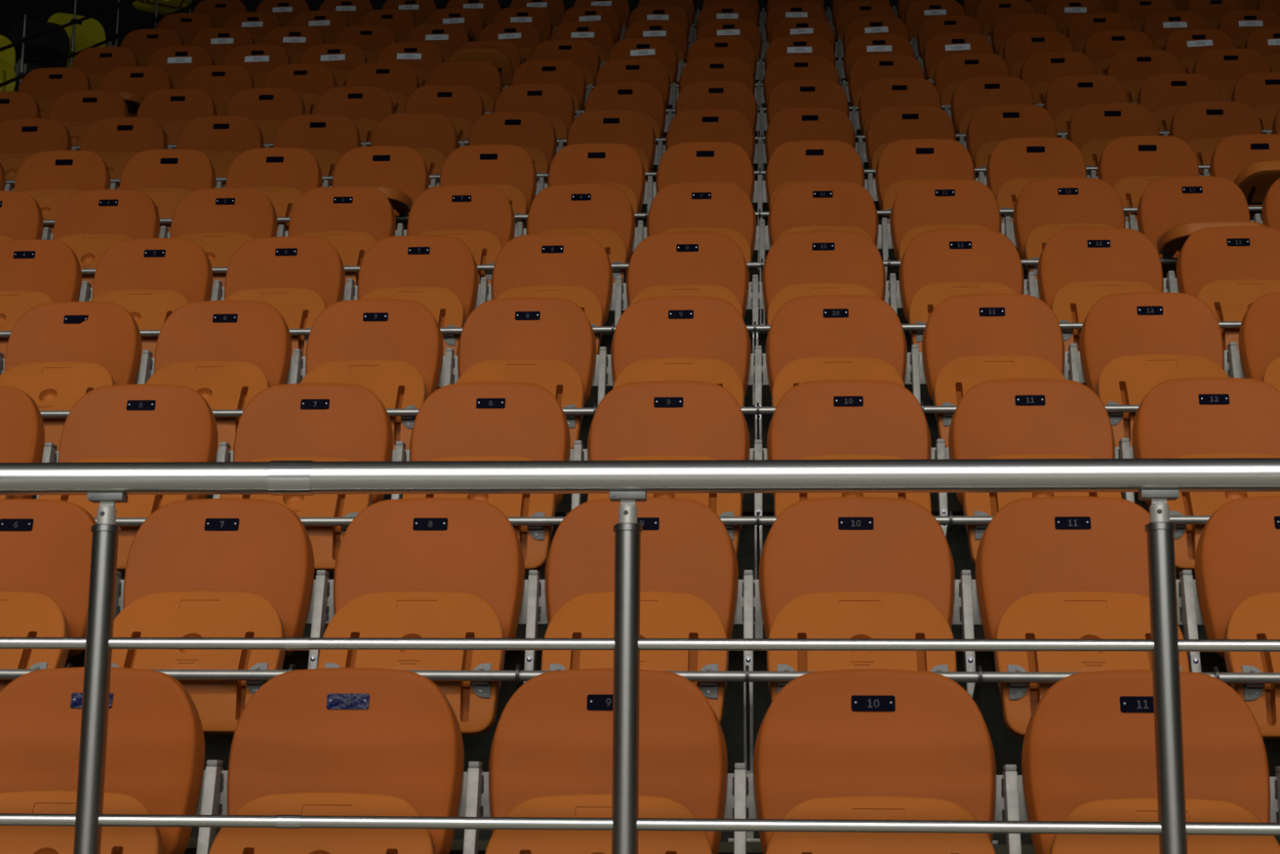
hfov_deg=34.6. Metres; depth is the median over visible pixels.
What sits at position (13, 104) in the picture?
seat
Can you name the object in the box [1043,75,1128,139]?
seat
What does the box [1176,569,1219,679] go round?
post
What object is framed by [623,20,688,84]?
seat
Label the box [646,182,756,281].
seat
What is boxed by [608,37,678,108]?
seat
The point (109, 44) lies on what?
post
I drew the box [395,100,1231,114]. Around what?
rail
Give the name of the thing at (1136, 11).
seat
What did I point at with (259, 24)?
seat
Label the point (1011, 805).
post
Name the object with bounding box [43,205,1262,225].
rail
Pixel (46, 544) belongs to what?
seat
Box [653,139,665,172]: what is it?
post
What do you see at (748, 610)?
post
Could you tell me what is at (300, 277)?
seat
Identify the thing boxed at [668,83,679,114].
post
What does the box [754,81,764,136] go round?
post
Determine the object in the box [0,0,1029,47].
wall
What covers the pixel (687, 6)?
seat
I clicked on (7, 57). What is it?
seat
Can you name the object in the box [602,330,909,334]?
trim
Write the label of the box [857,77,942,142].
seat
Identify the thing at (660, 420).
seat
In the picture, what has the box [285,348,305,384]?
post
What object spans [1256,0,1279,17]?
seat
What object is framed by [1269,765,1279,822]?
post
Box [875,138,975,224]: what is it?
seat
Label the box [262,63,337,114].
seat
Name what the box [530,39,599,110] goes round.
seat
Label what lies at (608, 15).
seat
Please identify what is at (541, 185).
post
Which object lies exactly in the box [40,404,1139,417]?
rail
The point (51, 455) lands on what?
post
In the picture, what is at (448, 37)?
seat
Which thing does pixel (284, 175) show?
seat
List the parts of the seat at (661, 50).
number plate, backrest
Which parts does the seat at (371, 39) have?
number plate, backrest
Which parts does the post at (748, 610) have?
foot plate, axle arm, plate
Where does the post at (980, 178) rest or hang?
on the floor
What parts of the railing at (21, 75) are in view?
post, sloping rail, sloping rail, post, post, post, post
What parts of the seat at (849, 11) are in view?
number plate, backrest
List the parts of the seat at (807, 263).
number plate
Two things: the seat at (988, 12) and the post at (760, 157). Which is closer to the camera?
the post at (760, 157)
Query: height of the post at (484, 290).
0.617 m
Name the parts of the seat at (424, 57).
number plate, backrest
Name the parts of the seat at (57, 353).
backrest, number plate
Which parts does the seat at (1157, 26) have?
number plate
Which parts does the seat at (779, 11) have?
number plate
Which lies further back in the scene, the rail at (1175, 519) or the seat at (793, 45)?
the seat at (793, 45)
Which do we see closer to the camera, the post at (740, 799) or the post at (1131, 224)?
the post at (740, 799)
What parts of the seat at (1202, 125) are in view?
number plate, backrest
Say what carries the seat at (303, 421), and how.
attached to the rail at (1175, 519)
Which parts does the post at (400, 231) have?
plate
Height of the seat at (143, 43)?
0.570 m
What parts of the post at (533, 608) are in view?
axle arm, plate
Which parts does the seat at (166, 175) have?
backrest, number plate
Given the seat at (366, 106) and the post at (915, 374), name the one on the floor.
the post at (915, 374)
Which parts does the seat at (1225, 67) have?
number plate, backrest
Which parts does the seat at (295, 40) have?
backrest, number plate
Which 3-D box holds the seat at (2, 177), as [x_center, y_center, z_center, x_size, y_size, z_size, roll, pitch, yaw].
[-3.202,-1.042,9.505,0.453,0.570,0.329,0,-11,4]
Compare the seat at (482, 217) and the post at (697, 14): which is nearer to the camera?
the seat at (482, 217)
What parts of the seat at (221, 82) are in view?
backrest, number plate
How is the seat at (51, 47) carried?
on the floor
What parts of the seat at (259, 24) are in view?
number plate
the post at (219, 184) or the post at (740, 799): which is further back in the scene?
the post at (219, 184)
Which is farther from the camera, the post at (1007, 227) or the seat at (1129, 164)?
the seat at (1129, 164)
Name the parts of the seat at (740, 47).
number plate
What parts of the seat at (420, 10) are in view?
number plate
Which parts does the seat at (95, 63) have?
backrest, number plate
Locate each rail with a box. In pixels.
[0,321,1241,337]
[0,668,1279,683]
[5,164,1209,184]
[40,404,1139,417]
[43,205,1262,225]
[71,129,1271,150]
[80,257,1177,274]
[93,515,1211,526]
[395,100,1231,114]
[502,80,933,89]
[600,58,922,66]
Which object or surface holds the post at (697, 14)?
on the floor
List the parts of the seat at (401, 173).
number plate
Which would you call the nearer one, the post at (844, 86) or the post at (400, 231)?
the post at (400, 231)
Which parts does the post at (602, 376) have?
axle arm, plate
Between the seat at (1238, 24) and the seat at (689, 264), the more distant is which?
the seat at (1238, 24)
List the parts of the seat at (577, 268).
number plate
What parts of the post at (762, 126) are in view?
plate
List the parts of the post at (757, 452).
plate, axle arm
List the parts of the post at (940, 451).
plate, axle arm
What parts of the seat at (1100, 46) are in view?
number plate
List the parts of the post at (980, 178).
plate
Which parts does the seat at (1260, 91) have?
backrest, number plate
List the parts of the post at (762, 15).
plate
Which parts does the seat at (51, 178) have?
backrest, number plate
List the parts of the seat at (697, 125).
number plate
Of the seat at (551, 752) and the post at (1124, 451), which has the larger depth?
the post at (1124, 451)
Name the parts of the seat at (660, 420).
number plate, backrest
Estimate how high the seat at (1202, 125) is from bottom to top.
0.570 m
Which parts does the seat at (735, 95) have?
number plate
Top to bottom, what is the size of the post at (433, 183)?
0.617 m
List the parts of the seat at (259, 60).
backrest, number plate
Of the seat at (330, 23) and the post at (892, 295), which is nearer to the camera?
the post at (892, 295)
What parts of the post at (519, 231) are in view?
plate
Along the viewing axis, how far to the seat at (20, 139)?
10.55 m
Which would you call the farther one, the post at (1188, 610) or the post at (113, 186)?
the post at (113, 186)
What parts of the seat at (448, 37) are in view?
number plate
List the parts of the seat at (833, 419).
number plate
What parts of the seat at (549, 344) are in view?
number plate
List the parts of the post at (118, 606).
axle arm, plate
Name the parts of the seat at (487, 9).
number plate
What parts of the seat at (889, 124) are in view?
number plate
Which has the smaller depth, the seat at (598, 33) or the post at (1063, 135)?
the post at (1063, 135)
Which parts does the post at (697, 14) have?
plate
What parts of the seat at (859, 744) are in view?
number plate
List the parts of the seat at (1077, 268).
number plate, backrest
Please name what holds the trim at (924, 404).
attached to the floor
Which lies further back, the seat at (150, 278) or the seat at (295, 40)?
the seat at (295, 40)
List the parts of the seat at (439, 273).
number plate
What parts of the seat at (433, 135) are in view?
backrest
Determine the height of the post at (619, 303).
0.617 m
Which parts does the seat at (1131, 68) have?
number plate, backrest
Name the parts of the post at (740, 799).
plate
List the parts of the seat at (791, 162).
number plate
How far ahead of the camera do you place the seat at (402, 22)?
15.10 m
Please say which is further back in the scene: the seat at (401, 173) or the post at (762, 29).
the post at (762, 29)
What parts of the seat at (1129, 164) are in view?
number plate, backrest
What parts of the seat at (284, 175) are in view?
backrest, number plate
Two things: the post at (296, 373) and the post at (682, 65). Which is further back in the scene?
the post at (682, 65)
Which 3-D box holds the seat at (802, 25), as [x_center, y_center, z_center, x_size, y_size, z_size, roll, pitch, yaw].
[1.097,-2.538,13.864,0.453,0.570,0.310,0,-11,4]
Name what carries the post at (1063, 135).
on the floor
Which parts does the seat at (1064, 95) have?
number plate, backrest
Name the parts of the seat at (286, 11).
number plate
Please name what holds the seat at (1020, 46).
attached to the rail at (846, 82)
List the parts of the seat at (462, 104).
backrest, number plate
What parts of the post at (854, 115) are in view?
plate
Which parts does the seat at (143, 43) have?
backrest, number plate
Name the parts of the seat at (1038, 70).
number plate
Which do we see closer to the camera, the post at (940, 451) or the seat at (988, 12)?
the post at (940, 451)
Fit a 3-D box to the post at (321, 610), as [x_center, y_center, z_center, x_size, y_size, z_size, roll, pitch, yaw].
[-0.757,0.616,4.649,0.098,0.617,0.317,0,-11,4]
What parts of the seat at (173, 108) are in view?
backrest, number plate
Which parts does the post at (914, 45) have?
plate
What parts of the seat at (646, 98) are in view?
backrest, number plate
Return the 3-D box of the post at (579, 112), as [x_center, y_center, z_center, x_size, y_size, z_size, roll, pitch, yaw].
[-0.344,-1.455,11.097,0.098,0.617,0.317,0,-11,4]
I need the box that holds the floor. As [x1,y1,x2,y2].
[14,40,1279,853]
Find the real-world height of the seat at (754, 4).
0.570 m
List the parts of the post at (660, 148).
plate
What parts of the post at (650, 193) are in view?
axle arm, plate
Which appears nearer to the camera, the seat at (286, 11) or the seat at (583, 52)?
the seat at (583, 52)
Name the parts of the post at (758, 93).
plate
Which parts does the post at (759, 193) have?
plate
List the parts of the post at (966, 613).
plate, axle arm, foot plate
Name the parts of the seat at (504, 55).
backrest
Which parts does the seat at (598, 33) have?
number plate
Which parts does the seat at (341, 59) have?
backrest, number plate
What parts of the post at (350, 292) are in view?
plate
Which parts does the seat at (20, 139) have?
number plate, backrest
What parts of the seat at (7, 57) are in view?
backrest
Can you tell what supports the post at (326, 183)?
on the floor
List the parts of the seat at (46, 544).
number plate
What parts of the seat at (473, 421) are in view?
backrest, number plate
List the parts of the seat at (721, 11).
number plate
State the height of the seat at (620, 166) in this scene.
0.570 m
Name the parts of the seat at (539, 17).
number plate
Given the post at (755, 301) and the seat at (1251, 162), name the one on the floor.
the post at (755, 301)
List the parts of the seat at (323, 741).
number plate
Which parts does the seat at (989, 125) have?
number plate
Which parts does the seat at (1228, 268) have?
backrest, number plate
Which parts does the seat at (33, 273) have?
number plate, backrest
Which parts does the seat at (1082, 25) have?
number plate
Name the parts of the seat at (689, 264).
number plate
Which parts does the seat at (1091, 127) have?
number plate, backrest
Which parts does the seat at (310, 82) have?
backrest, number plate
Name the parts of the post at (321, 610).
axle arm, plate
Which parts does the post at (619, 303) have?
axle arm, plate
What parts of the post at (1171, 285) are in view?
plate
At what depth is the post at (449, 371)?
6.66 m
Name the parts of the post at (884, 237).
plate, axle arm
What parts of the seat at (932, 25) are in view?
number plate, backrest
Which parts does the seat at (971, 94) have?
number plate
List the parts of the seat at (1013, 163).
number plate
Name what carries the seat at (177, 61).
attached to the rail at (846, 82)
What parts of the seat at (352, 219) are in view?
backrest, number plate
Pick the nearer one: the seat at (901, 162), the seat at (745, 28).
the seat at (901, 162)
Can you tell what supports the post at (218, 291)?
on the floor
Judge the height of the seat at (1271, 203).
0.570 m
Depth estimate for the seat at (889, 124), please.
10.26 m
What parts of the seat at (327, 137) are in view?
backrest, number plate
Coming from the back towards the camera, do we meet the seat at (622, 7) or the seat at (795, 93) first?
the seat at (622, 7)
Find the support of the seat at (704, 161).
attached to the rail at (1251, 208)
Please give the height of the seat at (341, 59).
0.570 m
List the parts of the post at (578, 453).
plate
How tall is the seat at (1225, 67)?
0.570 m
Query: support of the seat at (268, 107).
attached to the rail at (1161, 132)
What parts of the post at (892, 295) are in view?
plate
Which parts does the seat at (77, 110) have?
backrest, number plate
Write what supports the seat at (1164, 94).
attached to the rail at (1161, 132)
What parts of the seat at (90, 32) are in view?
backrest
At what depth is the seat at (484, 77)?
12.27 m
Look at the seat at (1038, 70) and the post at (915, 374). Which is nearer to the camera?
the post at (915, 374)
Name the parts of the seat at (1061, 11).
number plate, backrest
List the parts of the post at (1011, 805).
plate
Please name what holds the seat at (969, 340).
attached to the rail at (1110, 408)
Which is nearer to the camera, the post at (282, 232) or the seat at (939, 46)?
the post at (282, 232)
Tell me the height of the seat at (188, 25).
0.570 m
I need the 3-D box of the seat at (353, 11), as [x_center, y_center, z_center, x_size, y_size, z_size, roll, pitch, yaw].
[-2.301,-3.113,15.931,0.453,0.570,0.310,0,-11,4]
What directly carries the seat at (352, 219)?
attached to the rail at (1163, 260)
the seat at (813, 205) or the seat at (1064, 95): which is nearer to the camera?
the seat at (813, 205)
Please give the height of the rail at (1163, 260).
0.024 m
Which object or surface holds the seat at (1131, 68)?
attached to the rail at (943, 106)
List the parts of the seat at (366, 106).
backrest, number plate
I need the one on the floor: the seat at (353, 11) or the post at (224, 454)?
the post at (224, 454)
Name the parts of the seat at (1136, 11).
number plate, backrest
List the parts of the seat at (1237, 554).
backrest, number plate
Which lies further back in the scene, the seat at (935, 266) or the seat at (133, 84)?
the seat at (133, 84)
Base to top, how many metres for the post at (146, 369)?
0.617 m
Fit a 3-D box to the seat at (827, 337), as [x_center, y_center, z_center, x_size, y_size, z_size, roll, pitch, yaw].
[0.623,-0.175,6.480,0.453,0.570,0.340,0,-11,4]
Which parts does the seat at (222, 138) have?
backrest, number plate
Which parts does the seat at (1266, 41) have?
backrest, number plate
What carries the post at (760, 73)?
on the floor
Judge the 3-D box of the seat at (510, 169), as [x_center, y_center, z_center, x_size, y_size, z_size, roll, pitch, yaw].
[-0.707,-1.054,9.345,0.453,0.570,0.329,0,-11,4]
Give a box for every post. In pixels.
[0,351,4,374]
[4,183,13,191]
[14,58,26,91]
[35,442,58,498]
[41,226,53,239]
[65,570,124,667]
[78,280,92,301]
[106,40,115,46]
[109,182,119,189]
[135,350,154,383]
[158,226,169,238]
[195,760,227,853]
[209,280,224,300]
[213,441,233,498]
[215,181,223,188]
[275,224,288,236]
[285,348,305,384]
[288,569,333,671]
[321,180,332,187]
[342,278,357,301]
[391,440,409,499]
[395,222,406,235]
[428,178,439,188]
[437,347,458,386]
[457,760,489,853]
[459,142,465,146]
[474,277,491,309]
[513,222,526,238]
[515,569,547,689]
[534,177,546,197]
[555,141,565,153]
[565,440,587,515]
[574,110,581,119]
[583,84,592,106]
[591,346,613,415]
[608,275,627,338]
[619,25,626,40]
[631,220,647,251]
[642,176,656,226]
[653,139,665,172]
[663,108,675,132]
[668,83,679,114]
[676,60,684,80]
[688,24,697,42]
[693,8,699,26]
[723,762,756,853]
[728,569,763,842]
[746,274,764,404]
[747,345,768,439]
[749,439,767,638]
[752,174,767,268]
[753,137,767,174]
[753,218,770,324]
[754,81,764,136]
[755,59,764,107]
[755,107,768,180]
[758,8,766,43]
[758,22,766,62]
[760,40,768,59]
[825,7,833,23]
[829,22,835,38]
[835,39,844,58]
[835,57,845,85]
[840,80,850,102]
[848,106,860,142]
[855,136,867,169]
[864,173,878,201]
[876,217,893,280]
[884,273,902,314]
[892,5,897,17]
[904,344,926,412]
[910,37,919,59]
[916,57,924,75]
[931,438,952,550]
[944,104,952,121]
[951,569,998,844]
[957,135,967,149]
[975,172,986,186]
[994,764,1028,853]
[1001,216,1017,247]
[1023,271,1039,298]
[1060,133,1066,138]
[1063,342,1085,382]
[1087,170,1097,178]
[1115,437,1134,502]
[1125,214,1138,231]
[1163,271,1179,293]
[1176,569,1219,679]
[1200,168,1210,176]
[1224,342,1244,377]
[1250,213,1262,223]
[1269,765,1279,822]
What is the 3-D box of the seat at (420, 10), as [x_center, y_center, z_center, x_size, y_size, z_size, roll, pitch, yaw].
[-1.802,-3.115,15.899,0.453,0.570,0.310,0,-11,4]
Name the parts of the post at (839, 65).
plate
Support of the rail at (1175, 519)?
on the post at (578, 453)
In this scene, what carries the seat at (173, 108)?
attached to the rail at (1161, 132)
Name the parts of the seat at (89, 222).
backrest, number plate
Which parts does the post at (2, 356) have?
plate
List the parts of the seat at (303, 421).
backrest, number plate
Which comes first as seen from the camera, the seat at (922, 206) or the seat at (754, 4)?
the seat at (922, 206)
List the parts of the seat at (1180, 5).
backrest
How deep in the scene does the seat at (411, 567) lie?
4.79 m
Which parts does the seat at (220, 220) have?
backrest, number plate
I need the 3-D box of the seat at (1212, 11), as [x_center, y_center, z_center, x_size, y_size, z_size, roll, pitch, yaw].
[4.120,-2.848,14.595,0.453,0.570,0.310,0,-11,4]
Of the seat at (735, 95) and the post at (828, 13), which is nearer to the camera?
the seat at (735, 95)
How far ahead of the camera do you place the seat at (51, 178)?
9.59 m
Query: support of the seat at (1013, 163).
attached to the rail at (1251, 208)
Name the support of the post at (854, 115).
on the floor
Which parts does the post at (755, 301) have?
axle arm, plate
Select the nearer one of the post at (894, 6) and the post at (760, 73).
the post at (760, 73)
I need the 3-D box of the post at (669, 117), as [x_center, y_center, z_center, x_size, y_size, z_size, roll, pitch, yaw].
[0.155,-1.457,11.065,0.098,0.617,0.317,0,-11,4]
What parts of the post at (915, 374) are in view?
plate, axle arm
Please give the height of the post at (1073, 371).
0.617 m
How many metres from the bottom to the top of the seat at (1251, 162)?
0.434 m
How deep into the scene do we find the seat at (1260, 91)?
11.06 m
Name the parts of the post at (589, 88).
plate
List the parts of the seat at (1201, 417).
backrest, number plate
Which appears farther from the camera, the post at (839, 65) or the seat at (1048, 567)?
the post at (839, 65)
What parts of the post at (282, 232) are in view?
plate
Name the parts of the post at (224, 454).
plate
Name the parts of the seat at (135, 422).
backrest, number plate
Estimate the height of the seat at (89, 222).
0.570 m
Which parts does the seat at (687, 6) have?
backrest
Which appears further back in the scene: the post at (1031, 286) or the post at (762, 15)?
the post at (762, 15)
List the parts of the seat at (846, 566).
number plate, backrest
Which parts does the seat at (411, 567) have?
backrest, number plate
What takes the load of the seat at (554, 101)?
attached to the rail at (1161, 132)
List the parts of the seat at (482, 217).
backrest, number plate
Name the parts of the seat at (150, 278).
backrest, number plate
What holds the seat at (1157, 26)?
attached to the rail at (757, 63)
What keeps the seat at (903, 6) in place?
attached to the rail
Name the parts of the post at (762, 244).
plate, axle arm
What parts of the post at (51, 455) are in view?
plate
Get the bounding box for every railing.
[0,0,204,87]
[0,457,1279,853]
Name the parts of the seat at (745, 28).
number plate, backrest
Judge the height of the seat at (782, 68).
0.570 m
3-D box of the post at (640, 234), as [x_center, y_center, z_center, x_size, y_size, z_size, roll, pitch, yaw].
[-0.007,-0.570,8.301,0.098,0.617,0.317,0,-11,4]
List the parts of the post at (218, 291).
plate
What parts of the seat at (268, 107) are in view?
backrest, number plate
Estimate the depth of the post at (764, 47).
13.96 m
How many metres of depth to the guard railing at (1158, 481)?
3.17 m
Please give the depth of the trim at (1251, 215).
9.55 m
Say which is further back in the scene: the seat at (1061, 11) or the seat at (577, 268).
the seat at (1061, 11)
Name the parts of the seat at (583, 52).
number plate, backrest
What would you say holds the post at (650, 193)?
on the floor
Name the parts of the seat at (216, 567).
backrest, number plate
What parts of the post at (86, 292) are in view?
plate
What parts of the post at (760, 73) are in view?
plate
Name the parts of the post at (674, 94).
plate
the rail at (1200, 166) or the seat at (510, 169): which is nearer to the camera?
the seat at (510, 169)
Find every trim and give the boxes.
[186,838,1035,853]
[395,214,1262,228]
[555,504,1149,512]
[584,404,933,407]
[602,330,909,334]
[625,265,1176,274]
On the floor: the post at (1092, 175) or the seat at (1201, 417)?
the post at (1092, 175)
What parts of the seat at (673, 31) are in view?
number plate, backrest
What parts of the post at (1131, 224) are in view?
plate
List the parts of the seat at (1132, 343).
number plate, backrest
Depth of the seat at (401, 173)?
9.49 m
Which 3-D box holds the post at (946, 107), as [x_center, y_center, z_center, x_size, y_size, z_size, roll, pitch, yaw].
[1.652,-1.464,10.970,0.098,0.617,0.317,0,-11,4]
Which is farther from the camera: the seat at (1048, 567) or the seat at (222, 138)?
the seat at (222, 138)
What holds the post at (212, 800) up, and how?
on the floor
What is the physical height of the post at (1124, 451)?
0.617 m
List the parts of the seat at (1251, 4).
backrest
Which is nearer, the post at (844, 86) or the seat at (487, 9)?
the post at (844, 86)
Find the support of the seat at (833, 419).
attached to the rail at (1175, 519)
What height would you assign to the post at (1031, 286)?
0.617 m
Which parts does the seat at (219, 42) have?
backrest, number plate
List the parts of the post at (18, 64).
plate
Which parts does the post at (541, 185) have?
plate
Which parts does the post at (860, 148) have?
plate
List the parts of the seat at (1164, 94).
number plate, backrest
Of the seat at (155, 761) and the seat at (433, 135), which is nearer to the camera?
the seat at (155, 761)
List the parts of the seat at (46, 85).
backrest, number plate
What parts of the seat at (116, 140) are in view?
backrest, number plate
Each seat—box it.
[0,35,16,91]
[0,91,40,122]
[0,118,71,190]
[0,162,5,191]
[0,191,44,240]
[0,239,81,358]
[0,301,142,451]
[0,386,44,499]
[0,498,96,691]
[0,666,204,853]
[5,20,70,84]
[13,150,110,233]
[17,67,91,118]
[38,383,217,572]
[47,13,106,67]
[48,89,128,146]
[52,189,159,288]
[71,46,138,89]
[80,116,167,188]
[89,237,213,357]
[99,66,173,116]
[111,497,314,733]
[119,148,216,232]
[120,28,183,66]
[132,0,189,14]
[137,88,217,144]
[145,300,292,450]
[146,45,214,88]
[156,13,215,45]
[169,187,277,286]
[176,115,263,187]
[181,65,254,115]
[191,27,254,65]
[192,0,247,27]
[208,667,464,853]
[219,382,393,572]
[222,11,282,44]
[222,44,291,88]
[224,236,345,356]
[225,87,306,143]
[225,147,322,231]
[255,0,311,26]
[262,26,325,63]
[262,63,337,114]
[272,114,360,186]
[288,186,395,285]
[290,10,349,43]
[299,43,367,86]
[300,298,443,449]
[314,85,395,146]
[317,497,524,735]
[319,0,373,26]
[332,146,429,223]
[334,25,397,62]
[345,62,419,112]
[357,9,417,42]
[357,235,478,355]
[370,112,458,184]
[376,41,444,87]
[382,0,437,26]
[402,382,570,572]
[404,84,484,147]
[406,23,470,62]
[406,185,515,284]
[424,8,484,41]
[428,61,502,111]
[439,144,537,228]
[445,0,502,27]
[448,40,522,87]
[456,297,596,448]
[467,111,556,183]
[478,22,542,63]
[484,667,728,853]
[491,233,613,354]
[492,7,552,41]
[493,83,575,146]
[510,0,566,30]
[511,59,586,115]
[526,183,635,283]
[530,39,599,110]
[541,497,738,724]
[546,142,645,226]
[551,21,615,64]
[560,5,621,43]
[566,109,656,182]
[573,0,631,29]
[583,81,666,165]
[586,380,750,556]
[594,57,670,109]
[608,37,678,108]
[610,296,751,406]
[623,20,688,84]
[626,231,749,319]
[627,4,689,38]
[637,0,695,44]
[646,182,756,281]
[655,141,755,203]
[665,108,755,164]
[675,80,757,134]
[678,57,755,95]
[685,36,756,79]
[695,18,762,83]
[696,3,758,35]
[701,0,759,24]
[752,668,996,853]
[758,496,956,702]
[761,231,885,333]
[763,55,839,107]
[764,2,827,43]
[764,35,835,72]
[764,106,855,164]
[764,140,864,211]
[765,294,906,415]
[766,0,825,16]
[766,79,849,126]
[766,379,931,515]
[768,17,835,53]
[768,180,878,247]
[831,0,890,25]
[834,0,896,60]
[842,16,910,52]
[843,33,915,81]
[848,53,924,133]
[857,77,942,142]
[865,105,956,179]
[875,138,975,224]
[889,178,1001,266]
[897,0,955,22]
[898,229,1024,352]
[903,0,965,57]
[916,14,983,78]
[921,293,1065,447]
[922,32,994,80]
[933,53,1010,110]
[948,378,1122,565]
[951,75,1034,141]
[962,0,984,17]
[965,103,1057,177]
[973,0,1035,39]
[975,496,1189,737]
[986,137,1087,222]
[991,13,1057,57]
[1002,31,1074,78]
[1013,177,1125,279]
[1019,51,1096,103]
[1021,669,1279,853]
[1028,0,1052,14]
[1036,227,1164,351]
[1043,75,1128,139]
[1044,0,1106,35]
[1066,12,1133,53]
[1066,102,1159,176]
[1079,292,1229,446]
[1082,30,1154,75]
[1097,135,1199,222]
[1098,0,1120,12]
[1105,49,1183,102]
[1115,0,1176,31]
[1132,377,1279,571]
[1137,73,1222,136]
[1137,175,1267,265]
[1141,10,1208,50]
[1163,28,1235,73]
[1169,101,1262,175]
[1170,0,1190,11]
[1176,226,1279,350]
[1185,0,1247,28]
[1192,48,1271,101]
[1195,495,1279,739]
[1209,133,1279,213]
[1217,9,1279,48]
[1231,71,1279,129]
[1238,292,1279,391]
[1242,0,1260,9]
[1244,26,1279,71]
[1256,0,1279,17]
[1262,178,1279,231]
[1271,109,1279,134]
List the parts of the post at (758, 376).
axle arm, plate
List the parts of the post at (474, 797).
plate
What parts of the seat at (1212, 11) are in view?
number plate, backrest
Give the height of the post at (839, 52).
0.617 m
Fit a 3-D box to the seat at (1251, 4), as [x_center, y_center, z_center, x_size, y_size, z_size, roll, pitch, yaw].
[4.684,-3.146,15.484,0.453,0.570,0.310,0,-11,4]
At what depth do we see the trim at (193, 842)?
4.03 m
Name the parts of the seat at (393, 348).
backrest, number plate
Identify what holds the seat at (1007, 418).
attached to the rail at (1175, 519)
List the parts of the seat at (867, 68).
number plate, backrest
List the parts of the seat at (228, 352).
backrest, number plate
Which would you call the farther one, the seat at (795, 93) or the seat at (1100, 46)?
the seat at (1100, 46)
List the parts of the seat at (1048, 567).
backrest, number plate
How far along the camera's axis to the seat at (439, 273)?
7.61 m
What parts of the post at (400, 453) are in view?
plate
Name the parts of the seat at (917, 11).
backrest, number plate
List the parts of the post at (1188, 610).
plate, axle arm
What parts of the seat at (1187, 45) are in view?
number plate, backrest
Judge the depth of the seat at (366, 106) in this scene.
11.37 m
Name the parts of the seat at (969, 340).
number plate, backrest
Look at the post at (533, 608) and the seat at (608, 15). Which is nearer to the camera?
the post at (533, 608)
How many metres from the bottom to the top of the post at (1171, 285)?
0.617 m
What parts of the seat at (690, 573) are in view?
backrest, number plate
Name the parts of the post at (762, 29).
plate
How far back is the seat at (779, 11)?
14.91 m
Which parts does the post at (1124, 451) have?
plate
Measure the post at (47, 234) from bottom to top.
0.617 m
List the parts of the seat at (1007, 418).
number plate, backrest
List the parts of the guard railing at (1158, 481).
post, saddle plate, post, saddle plate, handrail, cross rail, cross rail, saddle plate, post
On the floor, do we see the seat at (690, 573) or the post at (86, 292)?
the post at (86, 292)
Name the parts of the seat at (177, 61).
backrest, number plate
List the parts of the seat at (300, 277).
backrest, number plate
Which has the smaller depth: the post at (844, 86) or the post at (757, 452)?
the post at (757, 452)
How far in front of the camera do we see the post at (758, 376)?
6.57 m
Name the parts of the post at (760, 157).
plate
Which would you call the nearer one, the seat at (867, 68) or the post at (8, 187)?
the post at (8, 187)
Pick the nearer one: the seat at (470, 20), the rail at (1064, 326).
the rail at (1064, 326)
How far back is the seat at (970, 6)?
15.70 m
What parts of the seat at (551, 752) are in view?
number plate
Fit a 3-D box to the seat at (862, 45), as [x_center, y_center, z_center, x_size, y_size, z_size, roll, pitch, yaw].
[1.508,-2.244,12.912,0.453,0.570,0.310,0,-11,4]
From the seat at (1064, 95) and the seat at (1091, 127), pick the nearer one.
the seat at (1091, 127)
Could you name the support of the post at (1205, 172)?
on the floor
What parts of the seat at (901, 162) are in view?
number plate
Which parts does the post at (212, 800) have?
plate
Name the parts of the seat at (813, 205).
number plate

